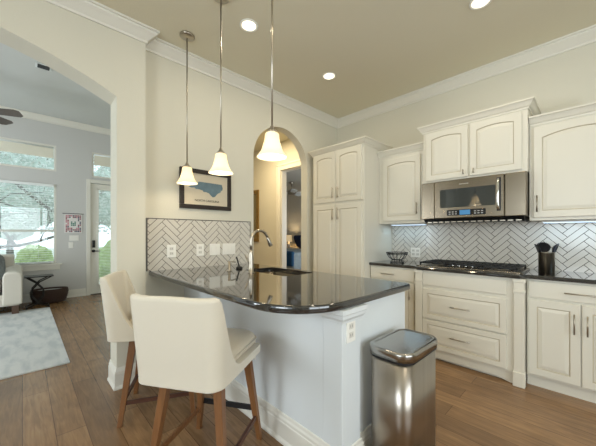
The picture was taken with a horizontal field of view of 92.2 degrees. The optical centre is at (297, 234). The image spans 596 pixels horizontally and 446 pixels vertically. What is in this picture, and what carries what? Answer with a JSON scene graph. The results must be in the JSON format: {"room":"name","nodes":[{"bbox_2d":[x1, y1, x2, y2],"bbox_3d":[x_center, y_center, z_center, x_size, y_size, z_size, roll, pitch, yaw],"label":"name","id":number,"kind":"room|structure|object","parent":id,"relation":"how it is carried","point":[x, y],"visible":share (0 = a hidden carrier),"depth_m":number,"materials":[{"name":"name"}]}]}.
{"room":"kitchen","nodes":[
{"label":"kitchen","id":0,"kind":"room"},
{"bbox_2d":[0,115,110,294],"bbox_3d":[-5.626,-0.490,4.663,5.540,3.460,0.120,0,0,-44],"label":"wall","id":1,"kind":"structure","parent":0,"point":[75,147],"depth_m":5.60,"materials":[{"name":"grey paint"}]},
{"bbox_2d":[0,137,55,170],"bbox_3d":[-5.356,-1.460,4.894,1.890,0.500,0.060,0,0,-44],"label":"window","id":2,"kind":"structure","parent":1,"relation":"in","point":[54,146],"depth_m":5.30,"materials":[{"name":"white"}]},
{"bbox_2d":[0,139,53,157],"bbox_3d":[-5.346,-1.569,4.883,1.810,0.218,0.036,0,0,-44],"label":"roller shade","id":3,"kind":"object","parent":2,"relation":"attached to","point":[11,146],"visible":1,"depth_m":5.24,"materials":[{"name":"beige fabric"}]},
{"bbox_2d":[0,180,61,271],"bbox_3d":[-5.328,-0.145,4.872,2.040,1.630,0.130,0,0,-44],"label":"window","id":4,"kind":"structure","parent":1,"relation":"in","point":[40,266],"depth_m":5.39,"materials":[{"name":"white wood"}]},
{"bbox_2d":[0,180,53,264],"bbox_3d":[-5.320,-0.206,4.856,1.810,1.487,0.044,0,0,-44],"label":"window blind","id":5,"kind":"object","parent":4,"relation":"attached to","point":[1,181],"visible":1,"depth_m":5.24,"materials":[{"name":"white"}]},
{"bbox_2d":[22,288,85,302],"bbox_3d":[-5.901,1.165,4.299,4.420,0.150,0.024,0,0,-44],"label":"baseboard","id":6,"kind":"structure","parent":1,"relation":"attached to","point":[74,292],"depth_m":5.68,"materials":[{"name":"white"}]},
{"bbox_2d":[0,106,110,135],"bbox_3d":[-5.551,-2.167,4.591,5.329,0.105,0.088,0,0,-44],"label":"trim","id":7,"kind":"structure","parent":1,"relation":"attached to","point":[29,115],"depth_m":5.54,"materials":[{"name":"white wood"}]},
{"bbox_2d":[62,213,81,232],"bbox_3d":[-4.454,-0.224,5.691,0.335,0.387,0.019,0,0,-44],"label":"quilt","id":8,"kind":"object","parent":1,"relation":"attached to","point":[72,222],"visible":1,"depth_m":5.68,"materials":[{"name":"white fabric"}]},
{"bbox_2d":[69,235,78,240],"bbox_3d":[-4.449,0.070,5.703,0.150,0.105,0.009,0,0,-44],"label":"switch plate","id":9,"kind":"object","parent":1,"relation":"attached to","point":[71,237],"visible":1,"depth_m":5.70,"materials":[{"name":"white plastic"}]},
{"bbox_2d":[86,179,110,295],"bbox_3d":[-3.982,0.055,6.141,0.890,2.370,0.025,0,0,-44],"label":"trim","id":10,"kind":"structure","parent":1,"relation":"attached to","point":[88,181],"depth_m":5.85,"materials":[{"name":"white wood"}]},
{"bbox_2d":[91,184,110,293],"bbox_3d":[-3.998,0.089,6.158,0.740,2.278,0.097,0,0,-44],"label":"door","id":11,"kind":"structure","parent":1,"relation":"in","point":[95,286],"depth_m":5.96,"materials":[{"name":"white wood"}]},
{"bbox_2d":[99,192,110,280],"bbox_3d":[-3.998,0.054,6.165,0.460,1.892,0.023,0,0,-44],"label":"blind","id":12,"kind":"object","parent":11,"relation":"attached to","point":[103,192],"depth_m":6.05,"materials":[{"name":"white"}]},
{"bbox_2d":[92,152,110,178],"bbox_3d":[-4.018,-1.440,6.179,0.700,0.520,0.060,0,0,-44],"label":"window","id":13,"kind":"structure","parent":1,"relation":"in","point":[93,153],"depth_m":5.95,"materials":[{"name":"white"}]},
{"bbox_2d":[94,154,110,166],"bbox_3d":[-4.008,-1.559,6.168,0.620,0.238,0.036,0,0,-44],"label":"roller shade","id":14,"kind":"object","parent":13,"relation":"attached to","point":[99,160],"visible":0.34,"depth_m":6.05,"materials":[{"name":"beige fabric"}]},
{"bbox_2d":[0,42,110,128],"bbox_3d":[-4.170,-2.260,3.074,5.440,0.080,4.430,0,0,-44],"label":"ceiling","id":15,"kind":"structure","parent":0,"point":[24,86],"depth_m":4.55,"materials":[{"name":"grey paint"}]},
{"bbox_2d":[0,108,22,124],"bbox_3d":[-4.364,-1.919,3.798,1.054,0.599,1.040,0,0,-44],"label":"ceiling fan","id":16,"kind":"object","parent":15,"relation":"hanging from","point":[7,112],"visible":1,"depth_m":3.99,"materials":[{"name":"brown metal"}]},
{"bbox_2d":[35,61,51,70],"bbox_3d":[-3.353,-2.210,3.782,0.160,0.020,0.140,0,0,-44],"label":"ceiling vent","id":17,"kind":"object","parent":15,"relation":"in","point":[37,64],"visible":0.89,"depth_m":3.76,"materials":[{"name":"white"}]},
{"bbox_2d":[37,64,49,70],"bbox_3d":[-3.353,-2.204,3.782,0.120,0.008,0.100,0,0,-44],"label":"grille","id":18,"kind":"object","parent":17,"relation":"attached to","point":[42,66],"depth_m":3.78,"materials":[{"name":"grey metal"}]},
{"bbox_2d":[0,0,145,367],"bbox_3d":[-2.571,-0.490,1.385,3.308,3.460,0.220,0,0,-44],"label":"wall","id":19,"kind":"structure","parent":0,"point":[108,63],"depth_m":2.31,"materials":[{"name":"beige paint"}]},
{"bbox_2d":[107,359,135,390],"bbox_3d":[-1.325,1.155,2.565,0.599,0.170,0.244,0,0,-44],"label":"baseboard","id":20,"kind":"structure","parent":19,"relation":"attached to","point":[115,378],"depth_m":2.32,"materials":[{"name":"white wood"}]},
{"bbox_2d":[43,0,595,128],"bbox_3d":[0.267,-1.683,0.409,6.049,0.105,5.319,0,0,-44],"label":"trim","id":21,"kind":"structure","parent":19,"relation":"attached to","point":[94,11],"depth_m":2.81,"materials":[{"name":"white wood"}]},
{"bbox_2d":[146,51,336,296],"bbox_3d":[-0.424,-0.490,3.516,2.742,3.460,0.120,0,0,-44],"label":"wall","id":22,"kind":"structure","parent":0,"point":[245,115],"depth_m":2.94,"materials":[{"name":"beige paint"}]},
{"bbox_2d":[146,218,250,270],"bbox_3d":[-0.948,0.089,2.922,1.103,0.474,0.012,0,0,-44],"label":"backsplash","id":23,"kind":"structure","parent":22,"relation":"attached to","point":[185,234],"depth_m":2.82,"materials":[{"name":"white tile"}]},
{"bbox_2d":[167,245,175,257],"bbox_3d":[-1.183,0.155,2.684,0.082,0.118,0.008,0,0,-44],"label":"outlet plate","id":24,"kind":"object","parent":23,"relation":"attached to","point":[171,249],"visible":1,"depth_m":2.68,"materials":[{"name":"white plastic"}]},
{"bbox_2d":[196,244,203,255],"bbox_3d":[-0.981,0.155,2.878,0.078,0.118,0.008,0,0,-44],"label":"outlet plate","id":25,"kind":"object","parent":23,"relation":"attached to","point":[199,247],"visible":1,"depth_m":2.87,"materials":[{"name":"white plastic"}]},
{"bbox_2d":[209,244,219,254],"bbox_3d":[-0.866,0.155,2.988,0.118,0.118,0.009,0,0,-44],"label":"switch plate","id":26,"kind":"object","parent":23,"relation":"attached to","point":[214,249],"visible":1,"depth_m":2.98,"materials":[{"name":"white plastic"}]},
{"bbox_2d":[223,243,234,254],"bbox_3d":[-0.745,0.155,3.104,0.155,0.118,0.009,0,0,-44],"label":"switch plate","id":27,"kind":"object","parent":23,"relation":"attached to","point":[228,248],"visible":1,"depth_m":3.10,"materials":[{"name":"white plastic"}]},
{"bbox_2d":[179,166,230,210],"bbox_3d":[-0.930,-0.453,2.927,0.552,0.395,0.027,0,0,-44],"label":"framed map","id":28,"kind":"object","parent":22,"relation":"attached to","point":[212,192],"visible":0.99,"depth_m":2.92,"materials":[{"name":"paper"}]},
{"bbox_2d":[254,129,288,151],"bbox_3d":[-1.531,-1.775,5.523,1.560,0.080,4.310,0,0,-44],"label":"ceiling","id":29,"kind":"structure","parent":0,"point":[259,143],"depth_m":5.24,"materials":[{"name":"beige paint"}]},
{"bbox_2d":[287,195,300,248],"bbox_3d":[0.142,-0.135,7.809,3.780,2.750,5.530,0,0,-44],"label":"wall","id":30,"kind":"structure","parent":0,"point":[293,201],"depth_m":10.72,"materials":[{"name":"beige paint"}]},
{"bbox_2d":[287,169,300,194],"bbox_3d":[0.142,-1.550,7.809,3.780,0.080,5.530,0,0,-44],"label":"ceiling","id":31,"kind":"structure","parent":0,"point":[294,176],"depth_m":7.88,"materials":[{"name":"beige paint"}]},
{"bbox_2d":[287,182,300,195],"bbox_3d":[-0.214,-1.325,8.305,1.212,0.369,1.163,0,0,-44],"label":"ceiling fan","id":32,"kind":"object","parent":31,"relation":"hanging from","point":[292,191],"visible":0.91,"depth_m":8.22,"materials":[{"name":"silver metal"}]},
{"bbox_2d":[0,294,595,445],"bbox_3d":[-0.604,1.265,3.301,11.100,0.050,11.200,0,0,-44],"label":"floor","id":33,"kind":"structure","parent":0,"point":[74,403],"depth_m":2.04,"materials":[{"name":"brown wood"}]},
{"bbox_2d":[0,254,22,313],"bbox_3d":[-5.431,0.775,3.997,2.300,0.930,0.890,0,0,-44],"label":"sofa","id":34,"kind":"object","parent":33,"relation":"on","point":[11,284],"visible":0.92,"depth_m":4.43,"materials":[{"name":"fabric"},{"name":"wood"}]},
{"bbox_2d":[0,255,5,279],"bbox_3d":[-4.735,0.505,4.326,0.233,0.414,0.460,0,0,38],"label":"throw pillow","id":35,"kind":"object","parent":34,"relation":"on","point":[2,260],"visible":0.83,"depth_m":4.45,"materials":[{"name":"grey fabric"}]},
{"bbox_2d":[0,307,69,379],"bbox_3d":[-4.369,1.233,2.696,3.230,0.012,2.900,0,0,-44],"label":"area rug","id":36,"kind":"object","parent":33,"relation":"on","point":[30,340],"visible":1,"depth_m":3.23,"materials":[{"name":"grey carpet"}]},
{"bbox_2d":[24,274,53,309],"bbox_3d":[-4.436,0.971,4.918,0.370,0.535,0.280,0,0,-44],"label":"side table","id":37,"kind":"object","parent":33,"relation":"on","point":[45,276],"visible":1,"depth_m":4.88,"materials":[{"name":"brown metal"}]},
{"bbox_2d":[29,286,68,303],"bbox_3d":[-4.539,1.112,5.249,0.548,0.252,0.377,0,0,-44],"label":"wicker basket","id":38,"kind":"object","parent":33,"relation":"on","point":[51,294],"visible":0.87,"depth_m":5.17,"materials":[{"name":"brown wicker"}]},
{"bbox_2d":[99,270,194,427],"bbox_3d":[-1.035,0.756,2.101,0.615,0.968,0.458,0,0,-17],"label":"counter stool","id":39,"kind":"object","parent":33,"relation":"on","point":[117,288],"visible":0.53,"depth_m":1.88,"materials":[{"name":"beige leather"}]},
{"bbox_2d":[130,293,261,445],"bbox_3d":[-0.494,0.756,1.536,0.458,0.968,0.615,0,0,13],"label":"counter stool","id":40,"kind":"object","parent":33,"relation":"on","point":[182,343],"visible":1,"depth_m":1.27,"materials":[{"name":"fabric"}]},
{"bbox_2d":[227,328,255,360],"bbox_3d":[-0.480,0.633,1.596,0.376,0.115,0.482,0,0,13],"label":"seat cushion","id":41,"kind":"object","parent":40,"relation":"on","point":[242,341],"depth_m":1.62,"materials":[{"name":"beige fabric"}]},
{"bbox_2d":[287,247,300,268],"bbox_3d":[-0.022,0.715,8.919,2.260,0.950,2.100,0,0,-44],"label":"bed","id":42,"kind":"object","parent":33,"relation":"on","point":[293,254],"visible":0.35,"depth_m":7.51,"materials":[{"name":"white fabric"}]},
{"bbox_2d":[287,251,293,265],"bbox_3d":[-0.802,0.640,8.171,0.100,0.400,2.020,0,0,-44],"label":"throw","id":43,"kind":"object","parent":42,"relation":"on","point":[290,254],"depth_m":7.47,"materials":[{"name":"blue fabric"}]},
{"bbox_2d":[294,235,300,246],"bbox_3d":[0.105,0.240,9.942,0.275,0.436,0.620,0,0,-44],"label":"bed pillow","id":44,"kind":"object","parent":42,"relation":"on","point":[297,238],"visible":0.44,"depth_m":9.92,"materials":[{"name":"blue fabric"}]},
{"bbox_2d":[184,287,404,445],"bbox_3d":[-0.171,0.803,2.333,0.787,0.873,1.933,0,0,-44],"label":"base cabinet","id":45,"kind":"object","parent":33,"relation":"on","point":[314,388],"visible":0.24,"depth_m":1.61,"materials":[{"name":"white paint"}]},
{"bbox_2d":[149,263,409,313],"bbox_3d":[-0.282,0.346,2.236,1.066,0.040,1.916,0,0,-44],"label":"countertop","id":46,"kind":"structure","parent":45,"relation":"on","point":[305,292],"depth_m":1.77,"materials":[{"name":"black stone"}]},
{"bbox_2d":[227,261,235,270],"bbox_3d":[-0.597,0.280,2.573,0.082,0.090,0.040,0,0,-44],"label":"soap dispenser","id":47,"kind":"object","parent":46,"relation":"on","point":[229,262],"visible":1,"depth_m":2.55,"materials":[{"name":"silver metal"}]},
{"bbox_2d":[236,257,242,268],"bbox_3d":[-0.559,0.267,2.734,0.063,0.116,0.063,0,0,19],"label":"dish brush","id":48,"kind":"object","parent":46,"relation":"on","point":[238,266],"visible":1,"depth_m":2.72,"materials":[{"name":"black plastic"}]},
{"bbox_2d":[245,229,272,272],"bbox_3d":[-0.332,0.139,2.501,0.250,0.372,0.111,0,0,-21],"label":"gooseneck faucet","id":49,"kind":"object","parent":46,"relation":"on","point":[250,262],"visible":1,"depth_m":2.44,"materials":[{"name":"silver metal"}]},
{"bbox_2d":[260,271,294,275],"bbox_3d":[-0.178,0.460,2.546,0.354,0.184,0.604,0,0,-44],"label":"sink","id":50,"kind":"object","parent":46,"relation":"in","point":[269,272],"visible":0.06,"depth_m":2.78,"materials":[{"name":"silver metal"}]},
{"bbox_2d":[346,321,354,343],"bbox_3d":[0.267,0.483,1.447,0.072,0.118,0.008,0,0,-44],"label":"outlet plate","id":51,"kind":"object","parent":45,"relation":"attached to","point":[350,327],"visible":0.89,"depth_m":1.44,"materials":[{"name":"white plastic"}]},
{"bbox_2d":[308,136,393,277],"bbox_3d":[0.685,0.060,3.834,0.700,2.360,0.955,0,0,-44],"label":"pantry cabinet","id":52,"kind":"object","parent":33,"relation":"on","point":[348,235],"visible":0.66,"depth_m":3.50,"materials":[{"name":"beige wood"}]},
{"bbox_2d":[371,265,414,329],"bbox_3d":[1.223,0.800,3.360,0.560,0.880,0.565,0,0,-44],"label":"base cabinet","id":53,"kind":"object","parent":33,"relation":"on","point":[406,275],"visible":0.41,"depth_m":3.08,"materials":[{"name":"white wood"}]},
{"bbox_2d":[370,329,436,445],"bbox_3d":[0.589,0.904,1.533,0.397,0.671,0.287,0,0,-44],"label":"trash can","id":54,"kind":"object","parent":33,"relation":"on","point":[403,360],"visible":1,"depth_m":1.43,"materials":[{"name":"metal"}]},
{"bbox_2d":[414,269,526,388],"bbox_3d":[1.711,0.800,2.820,0.605,0.880,0.905,0,0,-44],"label":"base cabinet","id":55,"kind":"object","parent":33,"relation":"on","point":[478,322],"visible":0.85,"depth_m":2.56,"materials":[{"name":"beige wood"}]},
{"bbox_2d":[369,260,595,283],"bbox_3d":[2.001,0.342,2.518,0.604,0.032,2.862,0,0,-44],"label":"countertop","id":56,"kind":"structure","parent":55,"relation":"on","point":[563,276],"depth_m":2.41,"materials":[{"name":"black stone"}]},
{"bbox_2d":[386,252,407,262],"bbox_3d":[1.143,0.264,3.315,0.244,0.119,0.244,0,0,-44],"label":"wire basket","id":57,"kind":"object","parent":56,"relation":"on","point":[388,253],"visible":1,"depth_m":3.29,"materials":[{"name":"black metal"}]},
{"bbox_2d":[416,259,529,273],"bbox_3d":[1.695,0.303,2.833,0.470,0.046,0.880,0,0,-44],"label":"gas cooktop","id":58,"kind":"object","parent":56,"relation":"in","point":[439,263],"visible":1,"depth_m":2.70,"materials":[{"name":"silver metal"}]},
{"bbox_2d":[538,252,554,272],"bbox_3d":[2.130,0.237,2.460,0.116,0.176,0.116,0,0,-44],"label":"utensil crock","id":59,"kind":"object","parent":56,"relation":"on","point":[546,260],"visible":0.88,"depth_m":2.42,"materials":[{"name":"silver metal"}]},
{"bbox_2d":[534,244,540,252],"bbox_3d":[2.091,0.198,2.465,0.083,0.231,0.101,0,0,-44],"label":"ladle","id":60,"kind":"object","parent":59,"relation":"in","point":[536,246],"visible":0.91,"depth_m":2.47,"materials":[{"name":"black plastic"}]},
{"bbox_2d":[538,242,550,251],"bbox_3d":[2.091,0.189,2.446,0.078,0.249,0.100,0,0,29],"label":"spatula","id":61,"kind":"object","parent":59,"relation":"in","point":[545,247],"visible":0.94,"depth_m":2.42,"materials":[{"name":"black plastic"}]},
{"bbox_2d":[527,279,595,402],"bbox_3d":[2.268,0.800,2.286,0.540,0.880,0.647,0,0,-44],"label":"base cabinet","id":62,"kind":"object","parent":33,"relation":"on","point":[561,316],"visible":0.94,"depth_m":2.20,"materials":[{"name":"white wood"}]},
{"bbox_3d":[-0.403,0.880,10.460,0.495,0.720,0.450,0,0,-44],"label":"nightstand","id":63,"kind":"object","parent":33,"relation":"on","visible":0},
{"bbox_2d":[287,235,291,247],"bbox_3d":[-0.331,0.269,10.425,0.240,0.498,0.240,0,0,-44],"label":"table lamp","id":64,"kind":"object","parent":63,"relation":"on","point":[289,237],"visible":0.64,"depth_m":10.34,"materials":[{"name":"grey fabric"}]},
{"bbox_2d":[94,0,595,118],"bbox_3d":[0.267,-1.775,0.408,6.050,0.080,5.320,0,0,-44],"label":"ceiling","id":65,"kind":"structure","parent":0,"point":[378,51],"depth_m":2.52,"materials":[{"name":"beige paint"}]},
{"bbox_2d":[176,31,197,184],"bbox_3d":[-0.967,-1.089,2.502,0.176,1.289,0.176,0,0,-44],"label":"pendant light","id":66,"kind":"object","parent":65,"relation":"hanging from","point":[186,177],"visible":1,"depth_m":2.50,"materials":[{"name":"white glass"}]},
{"bbox_2d":[208,0,232,175],"bbox_3d":[-0.561,-1.089,2.086,0.176,1.289,0.176,0,0,-44],"label":"pendant light","id":67,"kind":"object","parent":65,"relation":"hanging from","point":[220,167],"visible":1,"depth_m":2.08,"materials":[{"name":"beige glass"}]},
{"bbox_2d":[240,19,257,32],"bbox_3d":[-0.407,-1.730,2.381,0.152,0.008,0.152,0,0,-44],"label":"recessed light","id":68,"kind":"object","parent":65,"relation":"in","point":[247,25],"visible":1,"depth_m":2.38,"materials":[{"name":"white"}]},
{"bbox_2d":[257,0,286,160],"bbox_3d":[-0.150,-1.089,1.658,0.176,1.289,0.176,0,0,-44],"label":"pendant light","id":69,"kind":"object","parent":65,"relation":"hanging from","point":[271,150],"visible":1,"depth_m":1.65,"materials":[{"name":"beige glass"}]},
{"bbox_2d":[322,72,335,79],"bbox_3d":[0.340,-1.730,3.140,0.152,0.008,0.152,0,0,-44],"label":"recessed light","id":70,"kind":"object","parent":65,"relation":"in","point":[329,75],"visible":1,"depth_m":3.14,"materials":[{"name":"white"}]},
{"bbox_2d":[469,0,491,9],"bbox_3d":[1.359,-1.730,2.136,0.152,0.008,0.152,0,0,-44],"label":"recessed light","id":71,"kind":"object","parent":65,"relation":"in","point":[474,4],"visible":1,"depth_m":2.16,"materials":[{"name":"white"}]},
{"bbox_2d":[253,42,595,272],"bbox_3d":[0.577,-0.490,4.539,0.120,3.460,10.850,0,0,-44],"label":"wall","id":72,"kind":"structure","parent":0,"point":[567,79],"depth_m":3.19,"materials":[{"name":"beige paint"}]},
{"bbox_2d":[253,190,258,241],"bbox_3d":[-0.983,-0.385,6.056,0.029,1.070,0.520,0,0,-44],"label":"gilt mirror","id":73,"kind":"object","parent":72,"relation":"attached to","point":[255,192],"visible":0.47,"depth_m":5.90,"materials":[{"name":"gold metal"}]},
{"bbox_2d":[276,159,300,267],"bbox_3d":[0.040,-0.035,5.077,0.152,2.550,1.150,0,0,-44],"label":"trim","id":74,"kind":"structure","parent":72,"relation":"attached to","point":[281,173],"depth_m":5.40,"materials":[{"name":"white wood"}]},
{"bbox_2d":[377,142,424,223],"bbox_3d":[1.293,-0.568,3.431,0.380,0.875,0.560,0,0,-44],"label":"upper cabinet","id":75,"kind":"object","parent":72,"relation":"attached to","point":[400,168],"visible":0.89,"depth_m":3.31,"materials":[{"name":"beige wood"}]},
{"bbox_2d":[391,223,426,225],"bbox_3d":[1.333,-0.120,3.470,0.070,0.017,0.420,0,0,-44],"label":"light","id":76,"kind":"object","parent":75,"relation":"attached to","point":[416,223],"visible":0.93,"depth_m":3.42,"materials":[{"name":"white plastic"}]},
{"bbox_2d":[417,96,540,183],"bbox_3d":[1.774,-0.843,2.880,0.450,0.605,0.978,0,0,-44],"label":"upper cabinet","id":77,"kind":"object","parent":72,"relation":"attached to","point":[494,140],"visible":0.93,"depth_m":2.68,"materials":[{"name":"beige wood"}]},
{"bbox_2d":[422,171,528,223],"bbox_3d":[1.746,-0.328,2.852,0.507,0.420,0.874,0,0,-44],"label":"microwave oven","id":78,"kind":"object","parent":77,"relation":"attached to","point":[498,197],"visible":0.99,"depth_m":2.66,"materials":[{"name":"silver metal"}]},
{"bbox_2d":[392,221,595,272],"bbox_3d":[2.293,0.073,2.658,0.010,0.506,3.060,0,0,-44],"label":"backsplash","id":79,"kind":"structure","parent":72,"relation":"attached to","point":[494,242],"depth_m":2.90,"materials":[{"name":"white tile"}]},
{"bbox_2d":[411,247,419,256],"bbox_3d":[1.445,0.220,3.529,0.008,0.118,0.118,0,0,-44],"label":"outlet plate","id":80,"kind":"object","parent":79,"relation":"attached to","point":[415,252],"visible":1,"depth_m":3.53,"materials":[{"name":"white plastic"}]},
{"bbox_2d":[529,101,595,221],"bbox_3d":[2.316,-0.562,2.366,0.380,0.885,0.606,0,0,-44],"label":"upper cabinet","id":81,"kind":"object","parent":72,"relation":"attached to","point":[562,142],"visible":1,"depth_m":2.32,"materials":[{"name":"beige wood"}]},
{"bbox_2d":[542,220,595,222],"bbox_3d":[2.345,-0.111,2.417,0.070,0.017,0.440,0,0,-44],"label":"light","id":82,"kind":"object","parent":81,"relation":"attached to","point":[566,221],"visible":1,"depth_m":2.44,"materials":[{"name":"white"}]},
{"bbox_2d":[546,221,595,222],"bbox_3d":[2.345,-0.104,2.417,0.060,0.004,0.420,0,0,-44],"label":"diffuser","id":83,"kind":"object","parent":82,"relation":"attached to","point":[546,221],"depth_m":2.44,"materials":[{"name":"white plastic"}]},
{"label":"outside","id":84,"kind":"structure","parent":0,"visible":0},
{"bbox_2d":[0,247,100,283],"bbox_3d":[-23.406,1.850,24.384,60.000,0.980,52.400,0,0,-44],"label":"ground","id":85,"kind":"structure","parent":84,"point":[51,249],"depth_m":36.98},
{"bbox_2d":[0,151,53,253],"bbox_3d":[-19.072,-2.631,19.160,7.218,9.642,7.294,0,0,-44],"label":"tree","id":86,"kind":"object","parent":85,"relation":"on","point":[12,235],"visible":0.16,"depth_m":17.72,"materials":[{"name":"green plant"}]},
{"bbox_2d":[15,244,53,262],"bbox_3d":[-7.446,0.792,8.107,0.843,1.064,0.854,0,0,-44],"label":"bush","id":87,"kind":"object","parent":85,"relation":"on","point":[46,256],"visible":0.41,"depth_m":7.88,"materials":[{"name":"green plant"}]},
{"bbox_2d":[0,151,110,248],"bbox_3d":[-7.228,-0.914,6.091,5.654,4.555,2.464,0,0,-44],"label":"tree","id":88,"kind":"object","parent":85,"relation":"on","point":[6,234],"visible":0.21,"depth_m":6.82,"materials":[{"name":"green plant"}]},
{"bbox_2d":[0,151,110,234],"bbox_3d":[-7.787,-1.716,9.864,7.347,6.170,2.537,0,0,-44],"label":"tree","id":89,"kind":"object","parent":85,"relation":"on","point":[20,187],"visible":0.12,"depth_m":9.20,"materials":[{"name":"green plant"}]},
{"bbox_2d":[94,166,110,224],"bbox_3d":[-12.696,-1.986,22.427,6.659,8.351,6.607,0,0,-44],"label":"tree","id":90,"kind":"object","parent":85,"relation":"on","point":[105,168],"visible":0.06,"depth_m":19.99,"materials":[{"name":"green plant"}]},
{"bbox_2d":[99,239,110,278],"bbox_3d":[-5.755,0.768,9.179,1.435,1.224,1.486,0,0,-44],"label":"bush","id":91,"kind":"object","parent":85,"relation":"on","point":[107,246],"visible":0.13,"depth_m":8.56,"materials":[{"name":"green plant"}]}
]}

